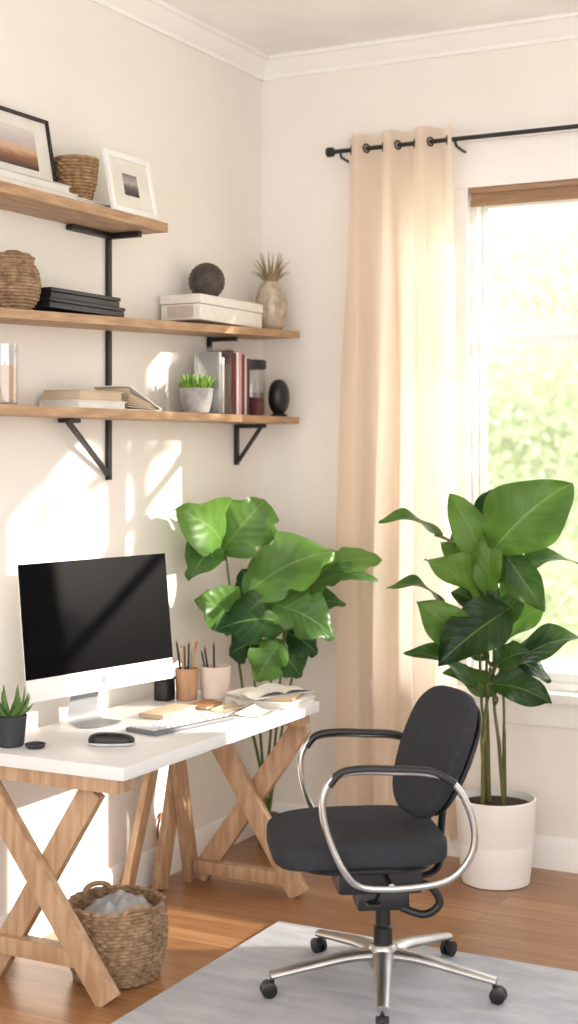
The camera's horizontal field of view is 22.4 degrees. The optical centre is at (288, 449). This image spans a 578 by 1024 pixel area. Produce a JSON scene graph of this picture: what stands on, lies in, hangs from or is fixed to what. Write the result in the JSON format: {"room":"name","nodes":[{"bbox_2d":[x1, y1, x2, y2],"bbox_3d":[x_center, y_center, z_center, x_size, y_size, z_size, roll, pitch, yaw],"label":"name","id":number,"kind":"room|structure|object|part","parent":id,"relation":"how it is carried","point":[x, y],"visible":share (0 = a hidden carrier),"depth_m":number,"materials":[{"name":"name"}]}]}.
{"room":"office","nodes":[
{"label":"office","id":0,"kind":"room"},
{"bbox_2d":[0,0,261,915],"bbox_3d":[-1.854,-0.020,3.379,0.150,3.440,7.200,0,0,28],"label":"wall","id":1,"kind":"structure","parent":0,"point":[100,78],"depth_m":5.58,"materials":[{"name":"paint"}]},
{"bbox_2d":[0,180,167,296],"bbox_3d":[-0.910,-0.690,4.786,0.219,0.310,1.567,0,0,28],"label":"wall shelf","id":2,"kind":"object","parent":1,"relation":"attached to","point":[109,224],"visible":0.92,"depth_m":5.09,"materials":[{"name":"brown wood"}]},
{"bbox_2d":[0,175,77,199],"bbox_3d":[-0.920,-0.858,4.773,0.175,0.024,0.535,0,0,28],"label":"book","id":3,"kind":"object","parent":2,"relation":"on","point":[2,177],"visible":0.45,"depth_m":4.77,"materials":[{"name":"paper"}]},
{"bbox_2d":[0,167,70,192],"bbox_3d":[-0.928,-0.883,4.763,0.160,0.026,0.510,0,0,28],"label":"book","id":4,"kind":"object","parent":3,"relation":"on","point":[6,172],"visible":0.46,"depth_m":4.78,"materials":[{"name":"paper"}]},
{"bbox_2d":[0,105,56,181],"bbox_3d":[-0.959,-1.022,4.816,0.058,0.248,0.575,0,0,28],"label":"picture frame","id":5,"kind":"object","parent":4,"relation":"on","point":[25,139],"visible":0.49,"depth_m":4.95,"materials":[{"name":"black wood"}]},
{"bbox_2d":[0,121,38,171],"bbox_3d":[-0.959,-1.022,4.816,0.027,0.138,0.400,0,0,28],"label":"picture","id":6,"kind":"object","parent":5,"relation":"attached to","point":[19,144],"depth_m":4.91},
{"bbox_2d":[76,197,110,207],"bbox_3d":[-0.754,-0.861,5.146,0.135,0.030,0.250,0,0,28],"label":"book","id":7,"kind":"object","parent":2,"relation":"on","point":[77,198],"visible":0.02,"depth_m":5.13,"materials":[{"name":"paper"}]},
{"bbox_2d":[54,154,98,200],"bbox_3d":[-0.751,-0.953,5.145,0.164,0.153,0.162,0,0,28],"label":"basket","id":8,"kind":"object","parent":7,"relation":"on","point":[80,172],"visible":0.83,"depth_m":5.08,"materials":[{"name":"wicker"}]},
{"bbox_2d":[101,148,158,220],"bbox_3d":[-0.574,-0.958,5.283,0.058,0.223,0.290,0,0,28],"label":"picture frame","id":9,"kind":"object","parent":2,"relation":"on","point":[129,181],"visible":1,"depth_m":5.28,"materials":[{"name":"white paint"}]},
{"bbox_2d":[122,173,139,197],"bbox_3d":[-0.574,-0.958,5.283,0.018,0.079,0.090,0,0,28],"label":"picture","id":10,"kind":"object","parent":9,"relation":"attached to","point":[130,181],"depth_m":5.28},
{"bbox_2d":[0,816,254,936],"bbox_3d":[-1.780,1.635,3.341,0.018,0.130,7.200,0,0,28],"label":"baseboard","id":11,"kind":"structure","parent":1,"relation":"attached to","point":[113,875],"depth_m":5.65,"materials":[{"name":"white paint"}]},
{"bbox_2d":[0,404,298,479],"bbox_3d":[-0.662,-0.016,5.261,0.219,0.256,2.640,0,0,28],"label":"wall shelf","id":12,"kind":"object","parent":1,"relation":"attached to","point":[67,415],"visible":1,"depth_m":5.38,"materials":[{"name":"brown wood"}]},
{"bbox_2d":[0,361,16,402],"bbox_3d":[-0.924,-0.244,4.738,0.086,0.200,0.086,0,0,28],"label":"candle jar","id":13,"kind":"object","parent":12,"relation":"on","point":[8,373],"visible":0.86,"depth_m":4.71,"materials":[{"name":"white glass"}]},
{"bbox_2d":[39,399,126,409],"bbox_3d":[-0.723,-0.159,5.135,0.170,0.028,0.290,0,0,28],"label":"book","id":14,"kind":"object","parent":12,"relation":"on","point":[79,403],"visible":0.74,"depth_m":5.04,"materials":[{"name":"paper"}]},
{"bbox_2d":[43,389,123,401],"bbox_3d":[-0.722,-0.190,5.132,0.155,0.034,0.265,0,0,28],"label":"book","id":15,"kind":"object","parent":14,"relation":"on","point":[47,394],"visible":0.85,"depth_m":5.04,"materials":[{"name":"beige paper"}]},
{"bbox_2d":[94,385,161,410],"bbox_3d":[-0.598,-0.189,5.374,0.160,0.089,0.224,0,0,28],"label":"open book","id":16,"kind":"object","parent":12,"relation":"on","point":[135,400],"visible":0.46,"depth_m":5.30,"materials":[{"name":"beige paper"}]},
{"bbox_2d":[177,372,215,412],"bbox_3d":[-0.372,-0.225,5.773,0.147,0.161,0.149,0,0,28],"label":"potted plant","id":17,"kind":"object","parent":12,"relation":"on","point":[196,395],"visible":0.96,"depth_m":5.72,"materials":[{"name":"green plant"}]},
{"bbox_3d":[-0.367,-0.195,5.773,0.132,0.100,0.132,0,0,28],"label":"pot","id":18,"kind":"part","parent":17,"relation":"part of","materials":[{"name":"white ceramic"}]},
{"bbox_2d":[210,350,233,413],"bbox_3d":[-0.274,-0.276,5.946,0.095,0.262,0.026,0,0,28],"label":"book","id":19,"kind":"object","parent":12,"relation":"on","point":[228,355],"visible":0.5,"depth_m":5.92,"materials":[{"name":"paper"}]},
{"bbox_2d":[234,353,235,413],"bbox_3d":[-0.262,-0.270,5.969,0.095,0.250,0.022,0,0,28],"label":"book","id":20,"kind":"object","parent":12,"relation":"on","point":[234,353],"visible":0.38,"depth_m":5.95,"materials":[{"name":"paper"}]},
{"bbox_2d":[234,352,238,413],"bbox_3d":[-0.252,-0.273,5.988,0.095,0.256,0.018,0,0,28],"label":"book","id":21,"kind":"object","parent":12,"relation":"on","point":[237,353],"visible":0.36,"depth_m":5.96,"materials":[{"name":"paper"}]},
{"bbox_2d":[234,351,241,414],"bbox_3d":[-0.242,-0.276,6.007,0.095,0.262,0.022,0,0,28],"label":"book","id":22,"kind":"object","parent":12,"relation":"on","point":[240,352],"visible":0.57,"depth_m":5.99,"materials":[{"name":"paper"}]},
{"bbox_2d":[242,354,244,414],"bbox_3d":[-0.230,-0.270,6.029,0.095,0.250,0.024,0,0,28],"label":"book","id":23,"kind":"object","parent":12,"relation":"on","point":[243,355],"visible":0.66,"depth_m":6.01,"materials":[{"name":"paper"}]},
{"bbox_2d":[245,356,246,414],"bbox_3d":[-0.221,-0.267,6.048,0.095,0.245,0.016,0,0,28],"label":"book","id":24,"kind":"object","parent":12,"relation":"on","point":[245,356],"visible":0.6,"depth_m":6.03,"materials":[{"name":"paper"}]},
{"bbox_2d":[247,358,249,414],"bbox_3d":[-0.210,-0.262,6.067,0.095,0.235,0.024,0,0,28],"label":"book","id":25,"kind":"object","parent":12,"relation":"on","point":[248,360],"visible":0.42,"depth_m":6.04,"materials":[{"name":"paper"}]},
{"bbox_2d":[250,397,263,415],"bbox_3d":[-0.148,-0.182,6.116,0.064,0.075,0.064,0,0,28],"label":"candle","id":26,"kind":"object","parent":12,"relation":"on","point":[256,403],"visible":0.67,"depth_m":6.09,"materials":[{"name":"red wax"}]},
{"bbox_3d":[-0.148,-0.212,6.116,0.064,0.014,0.064,0,0,28],"label":"lid","id":27,"kind":"part","parent":26,"relation":"part of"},
{"bbox_2d":[250,359,265,413],"bbox_3d":[-0.175,-0.265,6.248,0.156,0.240,0.156,0,0,28],"label":"glass jar","id":28,"kind":"object","parent":12,"relation":"on","point":[255,364],"visible":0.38,"depth_m":6.19,"materials":[{"name":"clear glass"}]},
{"bbox_3d":[-0.175,-0.365,6.248,0.156,0.038,0.156,0,0,28],"label":"lid","id":29,"kind":"part","parent":28,"relation":"part of","materials":[{"name":"black plastic"}]},
{"bbox_2d":[268,379,289,416],"bbox_3d":[-0.044,-0.226,6.326,0.084,0.162,0.110,0,0,28],"label":"sculpture","id":30,"kind":"object","parent":12,"relation":"on","point":[278,393],"visible":0.95,"depth_m":6.29,"materials":[{"name":"black ceramic"}]},
{"bbox_3d":[-0.309,-0.280,5.895,0.120,0.270,0.090,0,0,28],"label":"acrylic holder","id":31,"kind":"object","parent":12,"relation":"on","visible":0},
{"bbox_2d":[199,352,220,412],"bbox_3d":[-0.318,-0.271,5.872,0.095,0.245,0.020,0,0,28],"label":"book","id":32,"kind":"object","parent":31,"relation":"in","point":[209,362],"visible":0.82,"depth_m":5.85,"materials":[{"name":"paper"}]},
{"bbox_2d":[221,357,223,412],"bbox_3d":[-0.306,-0.261,5.895,0.095,0.225,0.016,0,0,28],"label":"book","id":33,"kind":"object","parent":31,"relation":"in","point":[222,358],"visible":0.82,"depth_m":5.87,"materials":[{"name":"paper"}]},
{"bbox_2d":[0,308,299,385],"bbox_3d":[-0.661,-0.355,5.263,0.219,0.330,2.643,0,0,28],"label":"wall shelf","id":34,"kind":"object","parent":1,"relation":"attached to","point":[214,333],"visible":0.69,"depth_m":5.39,"materials":[{"name":"brown wood"}]},
{"bbox_2d":[0,250,41,309],"bbox_3d":[-0.904,-0.553,4.767,0.187,0.198,0.187,0,0,28],"label":"basket","id":35,"kind":"object","parent":34,"relation":"on","point":[20,285],"visible":0.95,"depth_m":4.70,"materials":[{"name":"brown wicker"}]},
{"bbox_3d":[-0.904,-0.632,4.767,0.143,0.041,0.143,0,0,28],"label":"lid","id":36,"kind":"part","parent":35,"relation":"part of","materials":[{"name":"brown wicker"}]},
{"bbox_2d":[32,297,124,316],"bbox_3d":[-0.754,-0.491,5.053,0.150,0.034,0.445,0,0,28],"label":"flat box","id":37,"kind":"object","parent":34,"relation":"on","point":[52,304],"visible":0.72,"depth_m":4.97,"materials":[{"name":"black plastic"}]},
{"bbox_2d":[39,287,120,306],"bbox_3d":[-0.753,-0.526,5.055,0.130,0.034,0.410,0,0,28],"label":"flat box","id":38,"kind":"object","parent":37,"relation":"on","point":[55,292],"visible":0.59,"depth_m":4.99,"materials":[{"name":"black plastic"}]},
{"bbox_2d":[160,293,262,327],"bbox_3d":[-0.309,-0.560,5.937,0.188,0.100,0.512,0,0,28],"label":"storage box","id":39,"kind":"object","parent":34,"relation":"on","point":[191,308],"visible":0.88,"depth_m":5.76,"materials":[{"name":"cardboard"}]},
{"bbox_3d":[-0.427,-0.542,5.713,0.120,0.045,0.001,0,0,28],"label":"panel","id":40,"kind":"part","parent":39,"relation":"part of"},
{"bbox_2d":[188,263,224,295],"bbox_3d":[-0.333,-0.683,5.902,0.150,0.150,0.150,0,0,28],"label":"decorative ball","id":41,"kind":"object","parent":39,"relation":"on","point":[205,278],"visible":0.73,"depth_m":5.85,"materials":[{"name":"stone"}]},
{"bbox_3d":[-0.309,-0.592,5.937,0.188,0.036,0.512,0,0,28],"label":"lid","id":42,"kind":"part","parent":39,"relation":"part of","materials":[{"name":"cardboard"}]},
{"bbox_2d":[250,252,288,329],"bbox_3d":[-0.077,-0.690,6.344,0.174,0.339,0.177,0,0,28],"label":"ornament","id":43,"kind":"object","parent":34,"relation":"on","point":[270,294],"visible":0.91,"depth_m":6.30,"materials":[{"name":"beige ceramic"}]},
{"bbox_3d":[-0.077,-0.793,6.344,0.174,0.134,0.177,0,0,28],"label":"crown","id":44,"kind":"part","parent":43,"relation":"part of","materials":[{"name":"green plant"}]},
{"bbox_2d":[156,813,161,840],"bbox_3d":[-0.505,1.502,5.781,0.018,0.132,0.084,0,0,28],"label":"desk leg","id":45,"kind":"object","parent":1,"relation":"hanging from","point":[160,814],"visible":0.33,"depth_m":5.75,"materials":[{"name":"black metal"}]},
{"bbox_2d":[90,0,268,80],"bbox_3d":[-1.752,-1.698,3.326,0.080,0.085,7.200,0,0,28],"label":"trim","id":46,"kind":"structure","parent":1,"relation":"attached to","point":[156,15],"depth_m":5.92,"materials":[{"name":"white paint"}]},
{"bbox_2d":[0,834,577,1023],"bbox_3d":[0.397,1.760,2.288,5.150,0.120,7.350,0,0,28],"label":"floor","id":47,"kind":"structure","parent":0,"point":[536,923],"depth_m":5.22,"materials":[{"name":"brown wood"}]},
{"bbox_2d":[68,880,167,988],"bbox_3d":[-0.558,1.565,4.716,0.335,0.265,0.334,0,0,-42],"label":"storage basket","id":48,"kind":"object","parent":47,"relation":"on","point":[131,945],"visible":0.77,"depth_m":4.59,"materials":[{"name":"brown wicker"}]},
{"bbox_3d":[-0.639,1.449,4.843,0.108,0.033,0.024,0,0,-33],"label":"handle","id":49,"kind":"part","parent":48,"relation":"part of","materials":[{"name":"brown wicker"}]},
{"bbox_2d":[84,890,152,913],"bbox_3d":[-0.558,1.496,4.716,0.276,0.131,0.276,0,0,28],"label":"folded cloth","id":50,"kind":"object","parent":48,"relation":"in","point":[116,903],"visible":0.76,"depth_m":4.70,"materials":[{"name":"grey fabric"}]},
{"bbox_3d":[-0.477,1.449,4.589,0.108,0.033,0.024,0,0,-33],"label":"handle","id":51,"kind":"part","parent":48,"relation":"part of","materials":[{"name":"brown wicker"}]},
{"bbox_2d":[0,690,318,1006],"bbox_3d":[-0.468,1.336,5.132,0.625,0.751,1.330,0,0,28],"label":"desk","id":52,"kind":"object","parent":47,"relation":"on","point":[66,760],"visible":0.76,"depth_m":4.72,"materials":[{"name":"brown wood"}]},
{"bbox_2d":[0,714,26,747],"bbox_3d":[-0.902,0.908,4.727,0.104,0.102,0.104,0,0,28],"label":"pot","id":53,"kind":"object","parent":52,"relation":"on","point":[12,726],"depth_m":4.69,"materials":[{"name":"black ceramic"}]},
{"bbox_2d":[0,684,32,747],"bbox_3d":[-0.900,0.863,4.726,0.138,0.193,0.140,0,0,28],"label":"succulent","id":54,"kind":"object","parent":52,"relation":"on","point":[13,720],"visible":1,"depth_m":4.69,"materials":[{"name":"green plant"}]},
{"bbox_2d":[25,741,45,748],"bbox_3d":[-0.818,0.952,4.694,0.068,0.015,0.068,0,0,28],"label":"dish","id":55,"kind":"object","parent":52,"relation":"on","point":[34,744],"visible":1,"depth_m":4.68,"materials":[{"name":"black ceramic"}]},
{"bbox_3d":[-0.784,1.371,4.619,0.466,0.676,0.036,0,0,28],"label":"leg","id":56,"kind":"part","parent":52,"relation":"part of","materials":[{"name":"brown wood"}]},
{"bbox_3d":[-0.764,1.371,4.564,0.547,0.682,0.036,0,0,28],"label":"leg","id":57,"kind":"part","parent":52,"relation":"part of","materials":[{"name":"brown wood"}]},
{"bbox_2d":[17,553,172,727],"bbox_3d":[-0.677,0.668,5.104,0.130,0.575,0.702,0,0,39],"label":"desktop computer","id":58,"kind":"object","parent":52,"relation":"on","point":[89,627],"visible":0.99,"depth_m":5.08,"materials":[{"name":"white paint"}]},
{"bbox_2d":[88,732,135,745],"bbox_3d":[-0.578,0.939,4.743,0.156,0.042,0.076,0,0,0],"label":"computer mouse","id":59,"kind":"object","parent":52,"relation":"on","point":[99,738],"visible":1,"depth_m":4.71,"materials":[{"name":"black plastic"}]},
{"bbox_3d":[-0.549,1.349,5.532,0.229,0.706,0.047,0,0,-38],"label":"leg","id":60,"kind":"part","parent":52,"relation":"part of","materials":[{"name":"brown wood"}]},
{"bbox_2d":[154,676,174,701],"bbox_3d":[-0.477,0.914,5.594,0.062,0.090,0.062,0,0,28],"label":"box","id":61,"kind":"object","parent":52,"relation":"on","point":[164,690],"visible":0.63,"depth_m":5.57,"materials":[{"name":"black plastic"}]},
{"bbox_3d":[-0.477,0.876,5.594,0.062,0.014,0.062,0,0,28],"label":"lid","id":62,"kind":"part","parent":61,"relation":"part of","materials":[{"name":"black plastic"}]},
{"bbox_3d":[-0.455,1.349,5.712,0.030,0.710,0.261,0,0,28],"label":"leg","id":63,"kind":"part","parent":52,"relation":"part of","materials":[{"name":"brown wood"}]},
{"bbox_2d":[139,703,196,719],"bbox_3d":[-0.438,0.951,5.297,0.105,0.018,0.230,0,0,28],"label":"notebook","id":64,"kind":"object","parent":52,"relation":"on","point":[174,709],"visible":0.9,"depth_m":5.27,"materials":[{"name":"beige paper"}]},
{"bbox_2d":[126,711,234,735],"bbox_3d":[-0.375,0.950,5.077,0.144,0.020,0.400,0,0,40],"label":"keyboard","id":65,"kind":"object","parent":52,"relation":"on","point":[203,718],"visible":1,"depth_m":5.03,"materials":[{"name":"white plastic"}]},
{"bbox_3d":[-0.420,1.349,5.705,0.030,0.707,0.222,0,0,28],"label":"leg","id":66,"kind":"part","parent":52,"relation":"part of","materials":[{"name":"brown wood"}]},
{"bbox_2d":[175,666,197,700],"bbox_3d":[-0.394,0.899,5.612,0.090,0.120,0.090,0,0,28],"label":"pencil cup","id":67,"kind":"object","parent":52,"relation":"on","point":[186,680],"visible":0.99,"depth_m":5.58,"materials":[{"name":"brown wood"}]},
{"bbox_2d":[176,639,180,668],"bbox_3d":[-0.417,0.836,5.596,0.041,0.230,0.008,0,0,-34],"label":"pencil","id":68,"kind":"object","parent":67,"relation":"in","point":[177,648],"visible":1,"depth_m":5.59,"materials":[{"name":"brown wood"}]},
{"bbox_2d":[180,644,183,668],"bbox_3d":[-0.409,0.850,5.634,0.009,0.202,0.036,0,0,-35],"label":"pencil","id":69,"kind":"object","parent":67,"relation":"in","point":[181,649],"visible":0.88,"depth_m":5.64,"materials":[{"name":"brown wood"}]},
{"bbox_2d":[183,643,185,669],"bbox_3d":[-0.399,0.843,5.589,0.009,0.217,0.033,0,0,11],"label":"pencil","id":70,"kind":"object","parent":67,"relation":"in","point":[184,653],"visible":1,"depth_m":5.58,"materials":[{"name":"brown wood"}]},
{"bbox_2d":[187,641,189,668],"bbox_3d":[-0.390,0.843,5.636,0.009,0.217,0.033,0,0,10],"label":"pencil","id":71,"kind":"object","parent":67,"relation":"in","point":[188,658],"visible":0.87,"depth_m":5.64,"materials":[{"name":"brown wood"}]},
{"bbox_2d":[189,646,192,668],"bbox_3d":[-0.380,0.850,5.591,0.009,0.202,0.036,0,0,-34],"label":"pencil","id":72,"kind":"object","parent":67,"relation":"in","point":[191,655],"visible":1,"depth_m":5.58,"materials":[{"name":"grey wood"}]},
{"bbox_2d":[192,648,195,668],"bbox_3d":[-0.372,0.856,5.608,0.029,0.189,0.009,0,0,10],"label":"pencil","id":73,"kind":"object","parent":67,"relation":"in","point":[194,655],"visible":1,"depth_m":5.60,"materials":[{"name":"brown wood"}]},
{"bbox_2d":[189,699,223,709],"bbox_3d":[-0.312,0.953,5.445,0.090,0.014,0.130,0,0,28],"label":"notebook","id":74,"kind":"object","parent":52,"relation":"on","point":[204,704],"visible":0.77,"depth_m":5.43,"materials":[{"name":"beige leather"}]},
{"bbox_2d":[199,663,230,699],"bbox_3d":[-0.286,0.897,5.646,0.124,0.124,0.124,0,0,28],"label":"pen holder","id":75,"kind":"object","parent":52,"relation":"on","point":[214,682],"visible":0.99,"depth_m":5.60,"materials":[{"name":"ceramic"}]},
{"bbox_2d":[201,650,205,666],"bbox_3d":[-0.321,0.861,5.644,0.040,0.178,0.009,0,0,-4],"label":"pen","id":76,"kind":"object","parent":75,"relation":"in","point":[201,650],"visible":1,"depth_m":5.64,"materials":[{"name":"black plastic"}]},
{"bbox_2d":[213,641,214,667],"bbox_3d":[-0.292,0.849,5.682,0.008,0.202,0.046,0,0,-8],"label":"pen","id":77,"kind":"object","parent":75,"relation":"in","point":[213,641],"visible":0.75,"depth_m":5.69,"materials":[{"name":"black plastic"}]},
{"bbox_2d":[211,700,252,712],"bbox_3d":[-0.208,0.950,5.385,0.090,0.018,0.160,0,0,30],"label":"paper sheet","id":78,"kind":"object","parent":52,"relation":"on","point":[231,706],"visible":0.99,"depth_m":5.40,"materials":[{"name":"beige paper"}]},
{"bbox_3d":[-0.152,1.371,5.676,0.523,0.680,0.036,0,0,28],"label":"leg","id":79,"kind":"part","parent":52,"relation":"part of","materials":[{"name":"brown wood"}]},
{"bbox_2d":[235,704,283,716],"bbox_3d":[-0.107,0.951,5.310,0.120,0.016,0.170,0,0,24],"label":"paper sheet","id":80,"kind":"object","parent":52,"relation":"on","point":[253,710],"visible":1,"depth_m":5.32,"materials":[{"name":"white paper"}]},
{"bbox_3d":[-0.140,1.371,5.624,0.475,0.676,0.036,0,0,28],"label":"leg","id":81,"kind":"part","parent":52,"relation":"part of","materials":[{"name":"brown wood"}]},
{"bbox_2d":[225,695,315,709],"bbox_3d":[-0.069,0.949,5.538,0.275,0.022,0.210,0,0,33],"label":"notebook","id":82,"kind":"object","parent":52,"relation":"on","point":[304,699],"visible":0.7,"depth_m":5.45,"materials":[{"name":"paper"}]},
{"bbox_2d":[236,693,304,701],"bbox_3d":[-0.067,0.930,5.537,0.220,0.014,0.200,0,0,14],"label":"notebook","id":83,"kind":"object","parent":82,"relation":"on","point":[288,698],"visible":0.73,"depth_m":5.44,"materials":[{"name":"beige paper"}]},
{"bbox_2d":[225,683,313,699],"bbox_3d":[-0.071,0.914,5.540,0.296,0.020,0.176,0,0,-40],"label":"open notebook","id":84,"kind":"object","parent":83,"relation":"on","point":[269,690],"visible":1,"depth_m":5.51,"materials":[{"name":"paper"}]},
{"bbox_2d":[174,497,381,848],"bbox_3d":[-0.024,0.943,5.860,0.631,1.514,0.715,0,0,28],"label":"potted plant","id":85,"kind":"object","parent":47,"relation":"on","point":[258,606],"visible":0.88,"depth_m":5.89,"materials":[{"name":"green plant"}]},
{"bbox_3d":[-0.089,1.629,6.237,0.108,0.142,0.108,0,0,28],"label":"pot","id":86,"kind":"part","parent":85,"relation":"part of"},
{"bbox_3d":[-0.051,0.985,6.016,0.382,1.195,0.393,0,0,28],"label":"stem","id":87,"kind":"part","parent":85,"relation":"part of","materials":[{"name":"green plant"}]},
{"bbox_2d":[111,921,577,1023],"bbox_3d":[0.376,1.694,3.783,2.070,0.010,2.180,0,0,28],"label":"rug","id":88,"kind":"object","parent":47,"relation":"on","point":[226,990],"visible":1,"depth_m":4.53,"materials":[{"name":"grey carpet"}]},
{"bbox_2d":[260,685,507,1023],"bbox_3d":[0.278,1.222,4.569,0.743,0.932,0.747,0,0,-6],"label":"office chair","id":89,"kind":"object","parent":88,"relation":"on","point":[377,855],"visible":1,"depth_m":4.49,"materials":[{"name":"grey fabric"}]},
{"bbox_3d":[0.103,1.599,4.539,0.337,0.072,0.068,0,0,-14],"label":"leg","id":90,"kind":"part","parent":89,"relation":"part of","materials":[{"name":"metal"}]},
{"bbox_3d":[0.191,1.599,4.755,0.068,0.072,0.337,0,0,-32],"label":"leg","id":91,"kind":"part","parent":89,"relation":"part of","materials":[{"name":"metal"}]},
{"bbox_3d":[0.206,1.218,4.577,0.540,0.095,0.500,0,0,-6],"label":"seat","id":92,"kind":"part","parent":89,"relation":"part of","materials":[{"name":"grey fabric"}]},
{"bbox_3d":[0.266,1.123,4.864,0.477,0.375,0.035,0,0,-6],"label":"armrest","id":93,"kind":"part","parent":89,"relation":"part of","materials":[{"name":"silver metal"}]},
{"bbox_3d":[0.256,1.356,4.427,0.045,0.026,0.177,0,0,2],"label":"lever","id":94,"kind":"part","parent":89,"relation":"part of","materials":[{"name":"black plastic"}]},
{"bbox_3d":[0.282,1.599,4.389,0.068,0.072,0.337,0,0,4],"label":"leg","id":95,"kind":"part","parent":89,"relation":"part of","materials":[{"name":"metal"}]},
{"bbox_3d":[0.295,1.297,4.400,0.021,0.025,0.171,0,0,-6],"label":"arm mount","id":96,"kind":"part","parent":89,"relation":"part of","materials":[{"name":"black plastic"}]},
{"bbox_3d":[0.324,1.123,4.309,0.477,0.375,0.035,0,0,-6],"label":"armrest","id":97,"kind":"part","parent":89,"relation":"part of","materials":[{"name":"silver metal"}]},
{"bbox_3d":[0.414,1.391,4.533,0.134,0.131,0.030,0,0,6],"label":"tension arm","id":98,"kind":"part","parent":89,"relation":"part of","materials":[{"name":"black plastic"}]},
{"bbox_3d":[0.423,1.599,4.739,0.068,0.072,0.337,0,0,40],"label":"leg","id":99,"kind":"part","parent":89,"relation":"part of","materials":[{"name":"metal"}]},
{"bbox_3d":[0.463,0.953,4.602,0.197,0.393,0.410,0,0,-19],"label":"backrest","id":100,"kind":"part","parent":89,"relation":"part of","materials":[{"name":"grey fabric"}]},
{"bbox_3d":[0.480,1.599,4.513,0.337,0.072,0.068,0,0,22],"label":"leg","id":101,"kind":"part","parent":89,"relation":"part of","materials":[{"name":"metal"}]},
{"bbox_2d":[378,479,577,890],"bbox_3d":[0.755,0.906,5.663,0.699,1.588,0.537,0,0,28],"label":"potted plant","id":102,"kind":"object","parent":47,"relation":"on","point":[486,546],"visible":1,"depth_m":5.61,"materials":[{"name":"green plant"}]},
{"bbox_3d":[0.729,0.867,5.705,0.294,1.090,0.234,0,0,14],"label":"stem","id":103,"kind":"part","parent":102,"relation":"part of","materials":[{"name":"green plant"}]},
{"bbox_3d":[0.816,1.534,5.747,0.316,0.332,0.316,0,0,28],"label":"pot","id":104,"kind":"part","parent":102,"relation":"part of","materials":[{"name":"white ceramic"}]},
{"bbox_2d":[160,0,577,55],"bbox_3d":[0.286,-1.800,2.346,4.900,0.120,7.350,0,0,28],"label":"ceiling","id":105,"kind":"structure","parent":0,"point":[271,27],"depth_m":5.85,"materials":[{"name":"paint"}]},
{"bbox_2d":[262,39,577,839],"bbox_3d":[1.952,-0.020,5.537,4.900,3.440,0.150,0,0,28],"label":"wall","id":106,"kind":"structure","parent":0,"point":[306,191],"depth_m":6.38,"materials":[{"name":"paint"}]},
{"bbox_2d":[262,12,577,80],"bbox_3d":[1.899,-1.698,5.435,4.600,0.085,0.080,0,0,28],"label":"trim","id":107,"kind":"structure","parent":106,"relation":"attached to","point":[560,27],"depth_m":6.12,"materials":[{"name":"white paint"}]},
{"bbox_2d":[271,801,577,873],"bbox_3d":[1.922,1.635,5.459,4.582,0.130,0.018,0,0,28],"label":"baseboard","id":108,"kind":"structure","parent":106,"relation":"attached to","point":[550,853],"depth_m":5.90,"materials":[{"name":"white paint"}]},
{"bbox_2d":[325,124,577,163],"bbox_3d":[1.766,-1.258,5.467,3.565,0.077,0.147,0,0,28],"label":"curtain rod","id":109,"kind":"object","parent":106,"relation":"attached to","point":[330,151],"visible":0.74,"depth_m":5.95,"materials":[{"name":"black metal"}]},
{"bbox_2d":[336,122,456,840],"bbox_3d":[0.460,0.133,6.097,0.544,2.935,0.131,0,0,28],"label":"curtain","id":110,"kind":"object","parent":109,"relation":"hanging from","point":[397,443],"visible":0.82,"depth_m":6.09,"materials":[{"name":"fabric"}]},
{"bbox_2d":[370,121,577,728],"bbox_3d":[1.818,-0.098,5.560,3.220,2.435,0.195,0,0,28],"label":"window","id":111,"kind":"structure","parent":106,"relation":"in","point":[552,155],"depth_m":6.06,"materials":[{"name":"white paint"}]},
{"bbox_3d":[1.815,1.050,5.555,3.220,0.140,0.185,0,0,28],"label":"sill","id":112,"kind":"part","parent":111,"relation":"part of","materials":[{"name":"white paint"}]},
{"bbox_3d":[1.793,-0.158,5.513,3.220,2.315,0.040,0,0,28],"label":"casing","id":113,"kind":"part","parent":111,"relation":"part of","materials":[{"name":"white paint"}]},
{"bbox_2d":[470,179,577,206],"bbox_3d":[1.344,-1.050,5.771,1.325,0.077,0.024,0,0,28],"label":"window blind","id":114,"kind":"object","parent":111,"relation":"attached to","point":[566,189],"visible":1,"depth_m":5.96,"materials":[{"name":"brown wood"}]},
{"bbox_3d":[1.383,-0.055,5.840,1.340,2.070,0.100,0,0,28],"label":"frame","id":115,"kind":"part","parent":111,"relation":"part of","materials":[{"name":"white paint"}]},
{"bbox_3d":[1.386,-0.055,5.846,1.292,2.010,0.072,0,0,28],"label":"sash","id":116,"kind":"part","parent":111,"relation":"part of","materials":[{"name":"white paint"}]},
{"label":"outside","id":117,"kind":"structure","parent":0,"visible":0},
{"bbox_2d":[488,514,577,672],"bbox_3d":[10.620,2.150,27.099,48.000,0.100,45.600,0,0,28],"label":"ground","id":118,"kind":"structure","parent":117,"point":[563,661],"depth_m":14.61,"materials":[{"name":"white"}]},
{"bbox_2d":[487,312,577,574],"bbox_3d":[3.690,0.102,20.305,5.226,4.004,5.224,0,0,28],"label":"window view","id":119,"kind":"object","parent":118,"relation":"on","point":[534,461],"visible":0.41,"depth_m":19.21,"materials":[{"name":"green plant"}]},
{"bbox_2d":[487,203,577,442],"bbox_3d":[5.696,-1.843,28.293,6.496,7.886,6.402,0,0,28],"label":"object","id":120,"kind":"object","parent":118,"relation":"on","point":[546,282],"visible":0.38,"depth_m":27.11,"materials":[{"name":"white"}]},
{"bbox_2d":[491,537,577,654],"bbox_3d":[2.453,1.490,15.354,2.900,1.298,2.861,0,0,28],"label":"tree","id":121,"kind":"object","parent":118,"relation":"on","point":[556,584],"visible":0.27,"depth_m":14.77,"materials":[{"name":"green plant"}]}
]}

